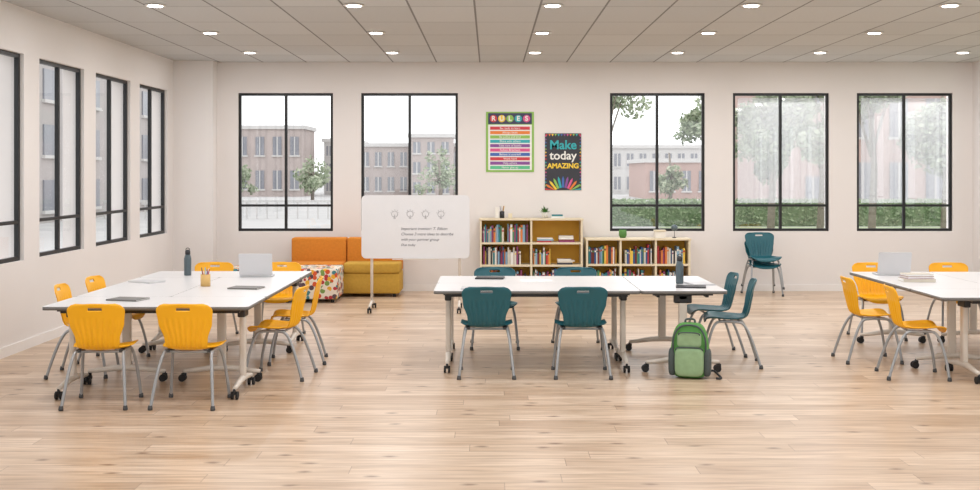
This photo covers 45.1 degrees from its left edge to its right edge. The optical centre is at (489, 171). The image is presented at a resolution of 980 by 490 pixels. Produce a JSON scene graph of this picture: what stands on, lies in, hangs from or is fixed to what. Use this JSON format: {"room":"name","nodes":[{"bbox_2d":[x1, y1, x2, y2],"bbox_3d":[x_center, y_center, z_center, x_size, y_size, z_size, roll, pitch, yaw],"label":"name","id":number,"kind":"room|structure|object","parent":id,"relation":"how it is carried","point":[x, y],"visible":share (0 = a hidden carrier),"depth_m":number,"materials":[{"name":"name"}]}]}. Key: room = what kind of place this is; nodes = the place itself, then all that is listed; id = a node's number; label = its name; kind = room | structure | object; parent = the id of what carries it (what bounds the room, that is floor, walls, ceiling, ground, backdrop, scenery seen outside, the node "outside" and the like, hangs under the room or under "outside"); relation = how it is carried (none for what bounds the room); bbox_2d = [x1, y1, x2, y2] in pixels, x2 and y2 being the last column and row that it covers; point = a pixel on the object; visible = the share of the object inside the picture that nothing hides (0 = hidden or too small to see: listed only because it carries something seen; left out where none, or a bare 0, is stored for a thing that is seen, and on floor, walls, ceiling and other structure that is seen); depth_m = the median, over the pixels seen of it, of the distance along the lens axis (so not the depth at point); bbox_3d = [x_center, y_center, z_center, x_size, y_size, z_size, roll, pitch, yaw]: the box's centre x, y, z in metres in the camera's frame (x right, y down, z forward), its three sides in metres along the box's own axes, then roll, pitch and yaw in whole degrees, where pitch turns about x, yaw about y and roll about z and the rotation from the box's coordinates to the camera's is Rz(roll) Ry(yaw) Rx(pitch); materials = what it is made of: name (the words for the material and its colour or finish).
{"room":"classroom","nodes":[
{"label":"classroom","id":0,"kind":"room"},
{"bbox_2d":[0,0,172,347],"bbox_3d":[-4.845,0.070,7.425,0.250,3.460,20.850,0,0,0],"label":"wall","id":1,"kind":"structure","parent":0,"point":[27,284],"depth_m":13.72,"materials":[{"name":"paint"}]},
{"bbox_2d":[0,49,19,263],"bbox_3d":[-4.782,-0.150,11.270,0.045,2.090,1.360,0,0,0],"label":"frame","id":2,"kind":"object","parent":1,"relation":"attached to","point":[16,222],"visible":1,"depth_m":11.91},
{"bbox_2d":[0,325,68,358],"bbox_3d":[-4.713,1.750,7.295,0.015,0.100,20.590,0,0,0],"label":"baseboard","id":3,"kind":"structure","parent":1,"relation":"attached to","point":[25,344],"depth_m":12.12,"materials":[{"name":"paint"}]},
{"bbox_2d":[39,59,80,256],"bbox_3d":[-4.782,-0.150,13.040,0.045,2.090,1.360,0,0,0],"label":"frame","id":4,"kind":"object","parent":1,"relation":"attached to","point":[57,217],"visible":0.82,"depth_m":13.05,"materials":[{"name":"metal"}]},
{"bbox_2d":[96,73,126,245],"bbox_3d":[-4.782,-0.150,14.810,0.045,2.090,1.360,0,0,0],"label":"frame","id":5,"kind":"object","parent":1,"relation":"attached to","point":[109,79],"visible":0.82,"depth_m":14.80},
{"bbox_2d":[140,84,164,237],"bbox_3d":[-4.782,-0.150,16.580,0.045,2.090,1.360,0,0,0],"label":"frame","id":6,"kind":"object","parent":1,"relation":"attached to","point":[150,207],"visible":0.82,"depth_m":16.59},
{"bbox_2d":[173,61,216,270],"bbox_3d":[-4.425,0.070,17.720,0.590,3.460,0.260,0,0,0],"label":"wall column","id":7,"kind":"structure","parent":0,"point":[194,82],"depth_m":17.59,"materials":[{"name":"paint"}]},
{"bbox_2d":[0,291,979,489],"bbox_3d":[1.615,1.860,7.575,13.270,0.120,21.150,0,0,0],"label":"floor","id":8,"kind":"structure","parent":0,"point":[383,412],"depth_m":8.91,"materials":[{"name":"brown wood"}]},
{"bbox_2d":[44,283,119,379],"bbox_3d":[-3.618,1.399,10.499,0.546,0.803,0.516,0,0,-4],"label":"chair","id":9,"kind":"object","parent":8,"relation":"on","point":[64,293],"visible":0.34,"depth_m":10.44,"materials":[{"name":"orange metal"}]},
{"bbox_2d":[58,304,143,410],"bbox_3d":[-3.009,1.399,9.162,0.516,0.803,0.546,0,0,-3],"label":"chair","id":10,"kind":"object","parent":8,"relation":"on","point":[93,331],"visible":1,"depth_m":8.99,"materials":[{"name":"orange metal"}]},
{"bbox_2d":[77,275,149,363],"bbox_3d":[-3.598,1.399,11.281,0.546,0.803,0.516,0,0,4],"label":"chair","id":11,"kind":"object","parent":8,"relation":"on","point":[99,282],"visible":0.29,"depth_m":11.37,"materials":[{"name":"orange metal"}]},
{"bbox_2d":[76,277,216,381],"bbox_3d":[-3.123,1.430,10.945,0.812,0.740,1.826,0,0,0],"label":"folding table","id":12,"kind":"object","parent":8,"relation":"on","point":[172,286],"visible":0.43,"depth_m":10.39,"materials":[{"name":"white laminate"}]},
{"bbox_2d":[128,279,164,283],"bbox_3d":[-3.300,1.053,11.349,0.280,0.012,0.212,0,0,30],"label":"notebook","id":13,"kind":"object","parent":12,"relation":"on","point":[146,281],"visible":1,"depth_m":11.28,"materials":[{"name":"white paper"}]},
{"bbox_2d":[42,297,264,398],"bbox_3d":[-2.715,1.430,9.650,1.626,0.740,0.757,0,0,0],"label":"folding table","id":14,"kind":"object","parent":8,"relation":"on","point":[239,305],"visible":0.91,"depth_m":9.61,"materials":[{"name":"white laminate"}]},
{"bbox_2d":[106,297,149,301],"bbox_3d":[-3.000,1.053,9.779,0.280,0.012,0.212,0,0,15],"label":"notebook","id":15,"kind":"object","parent":14,"relation":"on","point":[133,299],"visible":1,"depth_m":9.75,"materials":[{"name":"paper"}]},
{"bbox_2d":[148,304,230,410],"bbox_3d":[-2.321,1.399,9.162,0.516,0.803,0.546,0,0,2],"label":"chair","id":16,"kind":"object","parent":8,"relation":"on","point":[183,331],"visible":1,"depth_m":8.99,"materials":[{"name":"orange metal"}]},
{"bbox_2d":[195,262,238,339],"bbox_3d":[-3.059,1.399,12.878,0.516,0.803,0.546,0,0,2],"label":"chair","id":17,"kind":"object","parent":8,"relation":"on","point":[224,266],"visible":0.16,"depth_m":13.08,"materials":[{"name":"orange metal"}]},
{"bbox_2d":[140,271,311,349],"bbox_3d":[-2.715,1.430,12.240,1.626,0.740,0.757,0,0,0],"label":"folding table","id":18,"kind":"object","parent":8,"relation":"on","point":[219,274],"visible":0.34,"depth_m":12.20,"materials":[{"name":"white laminate"}]},
{"bbox_2d":[184,248,190,275],"bbox_3d":[-3.100,0.917,12.100,0.074,0.284,0.074,0,0,0],"label":"water bottle","id":19,"kind":"object","parent":18,"relation":"on","point":[187,259],"visible":1,"depth_m":12.07,"materials":[{"name":"metal"}]},
{"bbox_2d":[239,254,274,276],"bbox_3d":[-2.366,0.939,11.980,0.330,0.240,0.288,0,0,-4],"label":"laptop","id":20,"kind":"object","parent":18,"relation":"on","point":[250,265],"visible":1,"depth_m":11.87,"materials":[{"name":"silver metal"}]},
{"bbox_2d":[172,277,299,381],"bbox_3d":[-2.307,1.430,10.945,0.812,0.740,1.826,0,0,0],"label":"folding table","id":21,"kind":"object","parent":8,"relation":"on","point":[218,287],"visible":0.77,"depth_m":10.56,"materials":[{"name":"white laminate"}]},
{"bbox_2d":[201,267,209,286],"bbox_3d":[-2.640,0.970,10.950,0.090,0.177,0.090,0,0,0],"label":"pencil cup","id":22,"kind":"object","parent":21,"relation":"on","point":[205,277],"visible":1,"depth_m":10.91,"materials":[{"name":"brown wood"}]},
{"bbox_2d":[227,286,264,289],"bbox_3d":[-2.220,1.053,10.749,0.280,0.012,0.212,0,0,10],"label":"notebook","id":23,"kind":"object","parent":21,"relation":"on","point":[232,287],"visible":1,"depth_m":10.70,"materials":[{"name":"paper"}]},
{"bbox_2d":[252,262,305,339],"bbox_3d":[-2.301,1.399,12.878,0.516,0.803,0.546,0,0,-2],"label":"chair","id":24,"kind":"object","parent":8,"relation":"on","point":[286,295],"visible":0.37,"depth_m":13.03,"materials":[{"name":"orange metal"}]},
{"bbox_2d":[245,284,317,381],"bbox_3d":[-1.842,1.399,10.398,0.546,0.803,0.516,0,0,6],"label":"chair","id":25,"kind":"object","parent":8,"relation":"on","point":[299,298],"visible":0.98,"depth_m":10.29,"materials":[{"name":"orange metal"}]},
{"bbox_2d":[233,265,342,302],"bbox_3d":[-2.860,1.565,16.565,1.520,0.470,0.730,0,0,0],"label":"patterned ottoman","id":26,"kind":"object","parent":8,"relation":"on","point":[331,287],"visible":0.27,"depth_m":16.20,"materials":[{"name":"fabric"}]},
{"bbox_2d":[267,276,327,365],"bbox_3d":[-1.822,1.399,11.222,0.546,0.803,0.516,0,0,-6],"label":"chair","id":27,"kind":"object","parent":8,"relation":"on","point":[282,313],"visible":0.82,"depth_m":11.10,"materials":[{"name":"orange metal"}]},
{"bbox_2d":[291,237,402,296],"bbox_3d":[-2.115,1.385,17.310,1.630,0.830,0.720,0,0,0],"label":"sofa","id":28,"kind":"object","parent":8,"relation":"on","point":[345,251],"visible":0.66,"depth_m":17.27,"materials":[{"name":"fabric"}]},
{"bbox_2d":[361,195,469,312],"bbox_3d":[-0.965,1.050,15.330,1.400,1.500,0.682,0,0,0],"label":"whiteboard","id":29,"kind":"object","parent":8,"relation":"on","point":[392,226],"visible":1,"depth_m":15.28,"materials":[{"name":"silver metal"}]},
{"bbox_2d":[457,287,515,379],"bbox_3d":[-0.030,1.399,10.482,0.516,0.803,0.546,0,0,0],"label":"chair","id":30,"kind":"object","parent":8,"relation":"on","point":[486,311],"visible":1,"depth_m":10.31,"materials":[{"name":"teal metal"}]},
{"bbox_2d":[470,267,519,349],"bbox_3d":[0.050,1.399,12.178,0.516,0.803,0.546,0,0,0],"label":"chair","id":31,"kind":"object","parent":8,"relation":"on","point":[482,271],"visible":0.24,"depth_m":12.37,"materials":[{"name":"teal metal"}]},
{"bbox_2d":[479,218,583,275],"bbox_3d":[0.610,1.244,17.605,1.540,1.113,0.390,0,0,0],"label":"bookcase","id":32,"kind":"object","parent":8,"relation":"on","point":[537,227],"visible":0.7,"depth_m":17.79,"materials":[{"name":"brown wood"}]},
{"bbox_2d":[500,206,504,217],"bbox_3d":[0.182,0.596,17.600,0.074,0.181,0.075,0,0,0],"label":"pencil cup","id":33,"kind":"object","parent":32,"relation":"on","point":[501,211],"visible":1,"depth_m":17.57,"materials":[{"name":"plastic"}]},
{"bbox_2d":[495,207,511,217],"bbox_3d":[0.205,0.607,17.600,0.250,0.160,0.100,0,0,0],"label":"desk organizer","id":34,"kind":"object","parent":32,"relation":"on","point":[496,208],"visible":1,"depth_m":17.55,"materials":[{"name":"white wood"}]},
{"bbox_2d":[538,205,548,217],"bbox_3d":[0.811,0.590,17.599,0.180,0.193,0.192,0,0,-44],"label":"potted plant","id":35,"kind":"object","parent":32,"relation":"on","point":[544,211],"visible":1,"depth_m":17.57,"materials":[{"name":"green plant"}]},
{"bbox_2d":[550,214,563,217],"bbox_3d":[1.000,0.659,17.550,0.200,0.055,0.100,0,0,0],"label":"stacked books","id":36,"kind":"object","parent":32,"relation":"on","point":[553,215],"visible":1,"depth_m":17.50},
{"bbox_2d":[483,224,684,276],"bbox_3d":[1.390,1.242,17.598,3.001,0.936,0.280,0,0,0],"label":"books","id":37,"kind":"object","parent":32,"relation":"on","point":[604,254],"visible":0.68,"depth_m":17.48,"materials":[{"name":"paper"}]},
{"bbox_2d":[438,276,629,358],"bbox_3d":[0.420,1.430,11.650,1.846,0.740,0.757,0,0,0],"label":"folding table","id":38,"kind":"object","parent":8,"relation":"on","point":[613,343],"visible":0.44,"depth_m":11.62,"materials":[{"name":"white laminate"}]},
{"bbox_2d":[475,276,504,278],"bbox_3d":[0.000,1.053,11.749,0.280,0.012,0.212,0,0,5],"label":"notebook","id":39,"kind":"object","parent":38,"relation":"on","point":[477,277],"visible":1,"depth_m":11.71,"materials":[{"name":"paper"}]},
{"bbox_2d":[521,279,552,281],"bbox_3d":[0.450,1.058,11.500,0.300,0.002,0.216,0,0,-5],"label":"paper sheet","id":40,"kind":"object","parent":38,"relation":"on","point":[529,280],"visible":1,"depth_m":11.49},
{"bbox_2d":[434,283,639,372],"bbox_3d":[0.420,1.430,10.890,1.846,0.740,0.757,0,0,0],"label":"folding table","id":41,"kind":"object","parent":8,"relation":"on","point":[621,290],"visible":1,"depth_m":10.85,"materials":[{"name":"white laminate"}]},
{"bbox_2d":[461,286,492,289],"bbox_3d":[-0.120,1.053,10.719,0.280,0.012,0.212,0,0,2],"label":"notebook","id":42,"kind":"object","parent":41,"relation":"on","point":[462,287],"visible":0.45,"depth_m":10.79,"materials":[{"name":"white paper"}]},
{"bbox_2d":[551,267,601,349],"bbox_3d":[0.900,1.399,12.178,0.516,0.803,0.546,0,0,0],"label":"chair","id":43,"kind":"object","parent":8,"relation":"on","point":[563,271],"visible":0.21,"depth_m":12.38,"materials":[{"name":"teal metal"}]},
{"bbox_2d":[551,287,612,379],"bbox_3d":[0.810,1.399,10.482,0.516,0.803,0.546,0,0,0],"label":"chair","id":44,"kind":"object","parent":8,"relation":"on","point":[581,311],"visible":1,"depth_m":10.31,"materials":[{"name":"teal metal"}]},
{"bbox_2d":[583,237,690,293],"bbox_3d":[2.190,1.391,17.605,1.560,0.818,0.390,0,0,0],"label":"bookcase","id":45,"kind":"object","parent":8,"relation":"on","point":[618,243],"visible":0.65,"depth_m":17.73,"materials":[{"name":"brown wood"}]},
{"bbox_2d":[619,230,626,237],"bbox_3d":[1.980,0.921,17.600,0.120,0.120,0.120,0,0,0],"label":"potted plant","id":46,"kind":"object","parent":45,"relation":"on","point":[622,233],"visible":1,"depth_m":17.55,"materials":[{"name":"plant"}]},
{"bbox_2d":[653,230,665,237],"bbox_3d":[2.525,0.921,17.560,0.170,0.120,0.140,0,0,0],"label":"storage box","id":47,"kind":"object","parent":45,"relation":"on","point":[657,233],"visible":1,"depth_m":17.50,"materials":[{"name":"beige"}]},
{"bbox_2d":[671,224,677,237],"bbox_3d":[2.750,0.881,17.600,0.100,0.200,0.100,0,0,0],"label":"desk globe","id":48,"kind":"object","parent":45,"relation":"on","point":[674,227],"visible":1,"depth_m":17.57,"materials":[{"name":"black metal"}]},
{"bbox_2d":[623,276,726,371],"bbox_3d":[1.735,1.430,11.270,0.770,0.740,1.516,0,0,0],"label":"folding table","id":49,"kind":"object","parent":8,"relation":"on","point":[660,287],"visible":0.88,"depth_m":10.83,"materials":[{"name":"white laminate"}]},
{"bbox_2d":[676,254,683,283],"bbox_3d":[1.800,0.917,11.200,0.074,0.284,0.074,0,0,0],"label":"water bottle","id":50,"kind":"object","parent":49,"relation":"on","point":[679,264],"visible":1,"depth_m":11.17,"materials":[{"name":"metal"}]},
{"bbox_2d":[676,285,705,287],"bbox_3d":[1.850,1.053,10.859,0.270,0.012,0.202,0,0,10],"label":"notebook","id":51,"kind":"object","parent":49,"relation":"on","point":[677,286],"visible":1,"depth_m":10.79,"materials":[{"name":"paper"}]},
{"bbox_2d":[684,281,714,284],"bbox_3d":[1.979,1.053,11.150,0.212,0.012,0.280,0,0,-10],"label":"notebook","id":52,"kind":"object","parent":49,"relation":"on","point":[692,282],"visible":0.96,"depth_m":11.08,"materials":[{"name":"white paper"}]},
{"bbox_2d":[668,318,721,379],"bbox_3d":[1.806,1.540,10.359,0.465,0.519,0.344,0,0,14],"label":"backpack","id":53,"kind":"object","parent":8,"relation":"on","point":[689,355],"visible":1,"depth_m":10.23,"materials":[{"name":"green fabric"}]},
{"bbox_2d":[687,272,747,357],"bbox_3d":[2.218,1.399,11.681,0.546,0.803,0.516,0,0,-2],"label":"chair","id":54,"kind":"object","parent":8,"relation":"on","point":[731,281],"visible":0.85,"depth_m":11.75,"materials":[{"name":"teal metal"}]},
{"bbox_2d":[703,278,762,368],"bbox_3d":[2.258,1.399,11.047,0.546,0.803,0.516,0,0,8],"label":"chair","id":55,"kind":"object","parent":8,"relation":"on","point":[729,317],"visible":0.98,"depth_m":11.06,"materials":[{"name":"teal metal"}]},
{"bbox_2d":[740,232,784,296],"bbox_3d":[3.990,1.346,17.283,0.516,0.908,0.576,0,0,-2],"label":"stacked chairs","id":56,"kind":"object","parent":8,"relation":"on","point":[759,249],"visible":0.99,"depth_m":17.42,"materials":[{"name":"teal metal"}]},
{"bbox_2d":[831,276,903,364],"bbox_3d":[3.602,1.399,11.280,0.546,0.803,0.516,0,0,0],"label":"chair","id":57,"kind":"object","parent":8,"relation":"on","point":[849,287],"visible":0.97,"depth_m":11.18,"materials":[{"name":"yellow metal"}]},
{"bbox_2d":[846,262,907,340],"bbox_3d":[4.201,1.399,12.818,0.516,0.803,0.546,0,0,2],"label":"chair","id":58,"kind":"object","parent":8,"relation":"on","point":[871,291],"visible":0.65,"depth_m":12.97,"materials":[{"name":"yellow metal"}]},
{"bbox_2d":[874,284,951,381],"bbox_3d":[3.722,1.399,10.402,0.546,0.803,0.516,0,0,6],"label":"chair","id":59,"kind":"object","parent":8,"relation":"on","point":[892,296],"visible":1,"depth_m":10.31,"materials":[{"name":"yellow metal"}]},
{"bbox_2d":[850,272,979,368],"bbox_3d":[4.235,1.430,11.625,0.846,0.740,1.826,0,0,0],"label":"folding table","id":60,"kind":"object","parent":8,"relation":"on","point":[942,281],"visible":0.73,"depth_m":11.12,"materials":[{"name":"white laminate"}]},
{"bbox_2d":[872,252,911,274],"bbox_3d":[4.146,0.939,12.181,0.330,0.240,0.289,0,0,4],"label":"laptop","id":61,"kind":"object","parent":60,"relation":"on","point":[889,263],"visible":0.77,"depth_m":12.06,"materials":[{"name":"silver metal"}]},
{"bbox_2d":[898,277,935,281],"bbox_3d":[4.140,1.044,11.449,0.300,0.030,0.222,0,0,5],"label":"open textbook","id":62,"kind":"object","parent":60,"relation":"on","point":[899,278],"visible":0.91,"depth_m":11.34,"materials":[{"name":"paper"}]},
{"bbox_2d":[900,272,933,278],"bbox_3d":[4.140,1.006,11.450,0.260,0.044,0.200,0,0,-4],"label":"stacked books","id":63,"kind":"object","parent":62,"relation":"on","point":[911,275],"visible":1,"depth_m":11.36,"materials":[{"name":"paper"}]},
{"bbox_2d":[911,289,979,383],"bbox_3d":[4.660,1.430,10.330,1.696,0.740,0.757,0,0,0],"label":"folding table","id":64,"kind":"object","parent":8,"relation":"on","point":[964,298],"visible":0.94,"depth_m":10.29,"materials":[{"name":"white laminate"}]},
{"bbox_2d":[924,262,979,334],"bbox_3d":[5.050,1.399,12.818,0.516,0.803,0.546,0,0,0],"label":"chair","id":65,"kind":"object","parent":8,"relation":"on","point":[933,267],"visible":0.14,"depth_m":13.01,"materials":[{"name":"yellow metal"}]},
{"bbox_2d":[932,272,979,342],"bbox_3d":[5.085,1.430,11.625,0.846,0.740,1.826,0,0,0],"label":"folding table","id":66,"kind":"object","parent":8,"relation":"on","point":[969,276],"visible":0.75,"depth_m":12.39,"materials":[{"name":"white laminate"}]},
{"bbox_2d":[2,0,979,61],"bbox_3d":[1.615,-1.760,7.575,13.270,0.200,21.150,0,0,0],"label":"ceiling","id":67,"kind":"structure","parent":0,"point":[277,30],"depth_m":13.65,"materials":[{"name":"tile"}]},
{"bbox_2d":[144,3,165,7],"bbox_3d":[-3.320,-1.648,11.700,0.210,0.016,0.210,0,0,0],"label":"recessed light","id":68,"kind":"object","parent":67,"relation":"in","point":[151,4],"depth_m":11.66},
{"bbox_2d":[201,31,218,33],"bbox_3d":[-3.320,-1.648,14.000,0.210,0.016,0.210,0,0,0],"label":"recessed light","id":69,"kind":"object","parent":67,"relation":"in","point":[205,32],"depth_m":13.94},
{"bbox_2d":[343,3,363,7],"bbox_3d":[-1.350,-1.648,11.700,0.210,0.016,0.210,0,0,0],"label":"recessed light","id":70,"kind":"object","parent":67,"relation":"in","point":[352,5],"depth_m":11.66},
{"bbox_2d":[367,31,384,33],"bbox_3d":[-1.350,-1.648,14.000,0.210,0.016,0.210,0,0,0],"label":"recessed light","id":71,"kind":"object","parent":67,"relation":"in","point":[372,32],"depth_m":13.94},
{"bbox_2d":[533,31,550,33],"bbox_3d":[0.620,-1.648,14.000,0.210,0.016,0.210,0,0,0],"label":"recessed light","id":72,"kind":"object","parent":67,"relation":"in","point":[539,32],"depth_m":13.93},
{"bbox_2d":[542,3,562,7],"bbox_3d":[0.620,-1.648,11.700,0.210,0.016,0.210,0,0,0],"label":"recessed light","id":73,"kind":"object","parent":67,"relation":"in","point":[552,5],"depth_m":11.65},
{"bbox_2d":[699,31,716,33],"bbox_3d":[2.590,-1.648,14.000,0.210,0.016,0.210,0,0,0],"label":"recessed light","id":74,"kind":"object","parent":67,"relation":"in","point":[707,32],"depth_m":13.94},
{"bbox_2d":[740,3,761,7],"bbox_3d":[2.590,-1.648,11.700,0.210,0.016,0.210,0,0,0],"label":"recessed light","id":75,"kind":"object","parent":67,"relation":"in","point":[752,5],"depth_m":11.66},
{"bbox_2d":[865,31,883,33],"bbox_3d":[4.560,-1.648,14.000,0.210,0.016,0.210,0,0,0],"label":"recessed light","id":76,"kind":"object","parent":67,"relation":"in","point":[874,32],"depth_m":13.94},
{"bbox_2d":[939,3,960,7],"bbox_3d":[4.560,-1.648,11.700,0.210,0.016,0.210,0,0,0],"label":"recessed light","id":77,"kind":"object","parent":67,"relation":"in","point":[953,4],"depth_m":11.65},
{"bbox_2d":[217,62,972,283],"bbox_3d":[1.615,0.070,17.975,13.170,3.460,0.250,0,0,0],"label":"wall","id":78,"kind":"structure","parent":0,"point":[563,97],"depth_m":17.85,"materials":[{"name":"paint"}]},
{"bbox_2d":[239,93,332,230],"bbox_3d":[-3.092,-0.150,17.902,1.435,2.090,0.045,0,0,0],"label":"frame","id":79,"kind":"object","parent":78,"relation":"attached to","point":[286,205],"visible":1,"depth_m":17.88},
{"bbox_2d":[361,93,457,199],"bbox_3d":[-1.218,-0.150,17.902,1.465,2.090,0.045,0,0,0],"label":"frame","id":80,"kind":"object","parent":78,"relation":"attached to","point":[409,95],"visible":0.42,"depth_m":17.88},
{"bbox_2d":[486,112,533,171],"bbox_3d":[0.302,-0.455,17.840,0.725,0.910,0.010,0,0,0],"label":"poster","id":81,"kind":"object","parent":78,"relation":"attached to","point":[509,135],"visible":1,"depth_m":17.84,"materials":[{"name":"paper"}]},
{"bbox_2d":[545,133,580,189],"bbox_3d":[1.105,-0.155,17.842,0.550,0.860,0.006,0,0,0],"label":"poster","id":82,"kind":"object","parent":78,"relation":"attached to","point":[562,150],"visible":1,"depth_m":17.84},
{"bbox_2d":[401,284,904,290],"bbox_3d":[1.585,1.750,17.843,11.430,0.100,0.015,0,0,0],"label":"baseboard","id":83,"kind":"structure","parent":78,"relation":"attached to","point":[406,287],"depth_m":17.83,"materials":[{"name":"paint"}]},
{"bbox_2d":[610,93,703,230],"bbox_3d":[2.533,-0.150,17.902,1.435,2.090,0.045,0,0,0],"label":"frame","id":84,"kind":"object","parent":78,"relation":"attached to","point":[656,205],"visible":0.99,"depth_m":17.88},
{"bbox_2d":[733,93,828,230],"bbox_3d":[4.402,-0.150,17.902,1.455,2.090,0.045,0,0,0],"label":"frame","id":85,"kind":"object","parent":78,"relation":"attached to","point":[779,205],"visible":1,"depth_m":17.88,"materials":[{"name":"metal"}]},
{"bbox_2d":[857,93,951,230],"bbox_3d":[6.275,-0.150,17.902,1.450,2.090,0.045,0,0,0],"label":"frame","id":86,"kind":"object","parent":78,"relation":"attached to","point":[903,205],"visible":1,"depth_m":17.88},
{"bbox_2d":[973,61,979,271],"bbox_3d":[7.625,0.070,17.720,0.650,3.460,0.260,0,0,0],"label":"column","id":87,"kind":"structure","parent":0,"point":[976,65],"depth_m":17.71,"materials":[{"name":"paint"}]},
{"label":"outside","id":88,"kind":"structure","parent":0,"visible":0},
{"bbox_2d":[39,185,939,251],"bbox_3d":[0.000,2.400,140.000,320.000,0.200,240.000,0,0,0],"label":"pavement","id":89,"kind":"structure","parent":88,"point":[46,230],"depth_m":54.82,"materials":[{"name":"concrete"}]},
{"bbox_2d":[39,64,147,223],"bbox_3d":[-27.000,-2.875,61.000,14.400,10.350,54.400,0,0,0],"label":"apartment block","id":90,"kind":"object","parent":89,"relation":"on","point":[46,73],"visible":0.12,"depth_m":55.08,"materials":[{"name":"stone"}]},
{"bbox_2d":[103,200,330,218],"bbox_3d":[-9.250,1.840,58.100,19.500,0.920,0.200,0,0,0],"label":"railing","id":91,"kind":"object","parent":89,"relation":"on","point":[104,201],"visible":0.28,"depth_m":58.00,"materials":[{"name":"painted metal"}]},
{"bbox_2d":[242,164,259,194],"bbox_3d":[-20.424,0.746,95.147,3.513,4.102,3.427,0,0,0],"label":"leafy tree","id":92,"kind":"object","parent":89,"relation":"on","point":[246,175],"visible":0.2,"depth_m":94.73,"materials":[{"name":"green plant"}]},
{"bbox_2d":[242,125,316,196],"bbox_3d":[-21.450,-1.025,113.500,8.500,6.650,7.400,0,0,0],"label":"school building","id":93,"kind":"structure","parent":89,"relation":"on","point":[263,146],"depth_m":109.99,"materials":[{"name":"stone"}]},
{"bbox_2d":[292,155,330,199],"bbox_3d":[-14.114,0.437,94.426,3.451,3.743,4.142,0,0,0],"label":"leafy tree","id":94,"kind":"object","parent":89,"relation":"on","point":[312,182],"visible":1,"depth_m":94.47,"materials":[{"name":"green plant"}]},
{"bbox_2d":[322,138,368,194],"bbox_3d":[-15.100,-0.525,124.000,3.400,5.650,12.400,0,0,0],"label":"office building","id":95,"kind":"structure","parent":89,"relation":"on","point":[327,141],"depth_m":117.92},
{"bbox_2d":[364,143,454,194],"bbox_3d":[-5.200,-0.225,118.500,14.800,5.050,13.400,0,0,0],"label":"apartment building","id":96,"kind":"structure","parent":89,"relation":"on","point":[385,164],"depth_m":112.00,"materials":[{"name":"brick"}]},
{"bbox_2d":[407,134,454,194],"bbox_3d":[-5.300,-0.575,108.500,4.200,5.750,5.400,0,0,0],"label":"brick building","id":97,"kind":"structure","parent":89,"relation":"on","point":[420,143],"depth_m":106.01,"materials":[{"name":"stone"}]},
{"bbox_2d":[414,145,454,194],"bbox_3d":[-2.922,0.352,70.319,3.113,3.914,2.610,0,0,-14],"label":"leafy tree","id":98,"kind":"object","parent":89,"relation":"on","point":[442,180],"visible":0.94,"depth_m":70.00,"materials":[{"name":"green plant"}]},
{"bbox_2d":[612,96,651,131],"bbox_3d":[3.910,-1.030,45.108,3.923,6.672,3.186,0,0,38],"label":"leafy tree","id":99,"kind":"object","parent":89,"relation":"on","point":[616,103],"visible":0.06,"depth_m":44.90,"materials":[{"name":"green plant"}]},
{"bbox_2d":[612,145,700,194],"bbox_3d":[17.500,-0.225,125.000,13.400,5.050,10.400,0,0,0],"label":"building","id":100,"kind":"structure","parent":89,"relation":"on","point":[621,154],"depth_m":120.01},
{"bbox_2d":[627,158,700,198],"bbox_3d":[17.350,0.575,106.000,8.700,3.450,12.400,0,0,0],"label":"building","id":101,"kind":"structure","parent":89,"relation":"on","point":[641,171],"depth_m":100.00,"materials":[{"name":"brick"}]},
{"bbox_2d":[658,153,688,199],"bbox_3d":[12.305,0.501,79.881,2.070,3.613,2.548,0,0,0],"label":"leafy tree","id":102,"kind":"object","parent":89,"relation":"on","point":[674,182],"visible":1,"depth_m":79.61,"materials":[{"name":"green plant"}]},
{"bbox_2d":[612,198,941,225],"bbox_3d":[15.440,1.734,50.538,21.261,1.333,1.490,0,0,0],"label":"hedge","id":103,"kind":"object","parent":89,"relation":"on","point":[621,216],"visible":0.59,"depth_m":50.00,"materials":[{"name":"plant"}]},
{"bbox_2d":[735,96,823,201],"bbox_3d":[17.700,-1.875,71.000,3.400,8.350,18.400,0,0,0],"label":"building","id":104,"kind":"structure","parent":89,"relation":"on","point":[800,180],"depth_m":64.25,"materials":[{"name":"brick"}]},
{"bbox_2d":[659,227,939,227],"bbox_3d":[33.500,2.285,40.500,53.000,0.030,17.000,0,0,0],"label":"lawn","id":105,"kind":"structure","parent":89,"relation":"on","point":[659,227],"depth_m":48.26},
{"bbox_2d":[673,96,750,164],"bbox_3d":[8.717,-0.573,46.085,2.824,5.757,2.775,0,0,43],"label":"leafy tree","id":106,"kind":"object","parent":105,"relation":"on","point":[689,122],"visible":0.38,"depth_m":45.82,"materials":[{"name":"green plant"}]},
{"bbox_2d":[697,96,823,227],"bbox_3d":[9.699,-0.454,39.221,3.470,5.519,5.356,0,0,-43],"label":"leafy tree","id":107,"kind":"object","parent":105,"relation":"on","point":[758,123],"visible":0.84,"depth_m":38.90,"materials":[{"name":"green plant"}]},
{"bbox_2d":[807,96,860,227],"bbox_3d":[12.597,-1.081,43.978,2.951,6.775,2.285,0,0,-21],"label":"leafy tree","id":108,"kind":"object","parent":105,"relation":"on","point":[820,213],"visible":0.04,"depth_m":43.90,"materials":[{"name":"green plant"}]},
{"bbox_2d":[859,96,906,227],"bbox_3d":[12.720,-0.688,39.018,2.157,5.987,2.855,0,0,0],"label":"leafy tree","id":109,"kind":"object","parent":105,"relation":"on","point":[868,105],"visible":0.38,"depth_m":38.90,"materials":[{"name":"green plant"}]},
{"bbox_2d":[896,96,945,227],"bbox_3d":[14.804,-0.099,39.027,2.610,4.810,3.025,0,0,39],"label":"leafy tree","id":110,"kind":"object","parent":105,"relation":"on","point":[925,135],"visible":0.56,"depth_m":38.46,"materials":[{"name":"green plant"}]},
{"bbox_2d":[859,96,945,201],"bbox_3d":[25.900,-1.425,73.000,12.600,7.450,14.400,0,0,0],"label":"building","id":111,"kind":"structure","parent":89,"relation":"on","point":[921,184],"depth_m":66.00,"materials":[{"name":"brick"}]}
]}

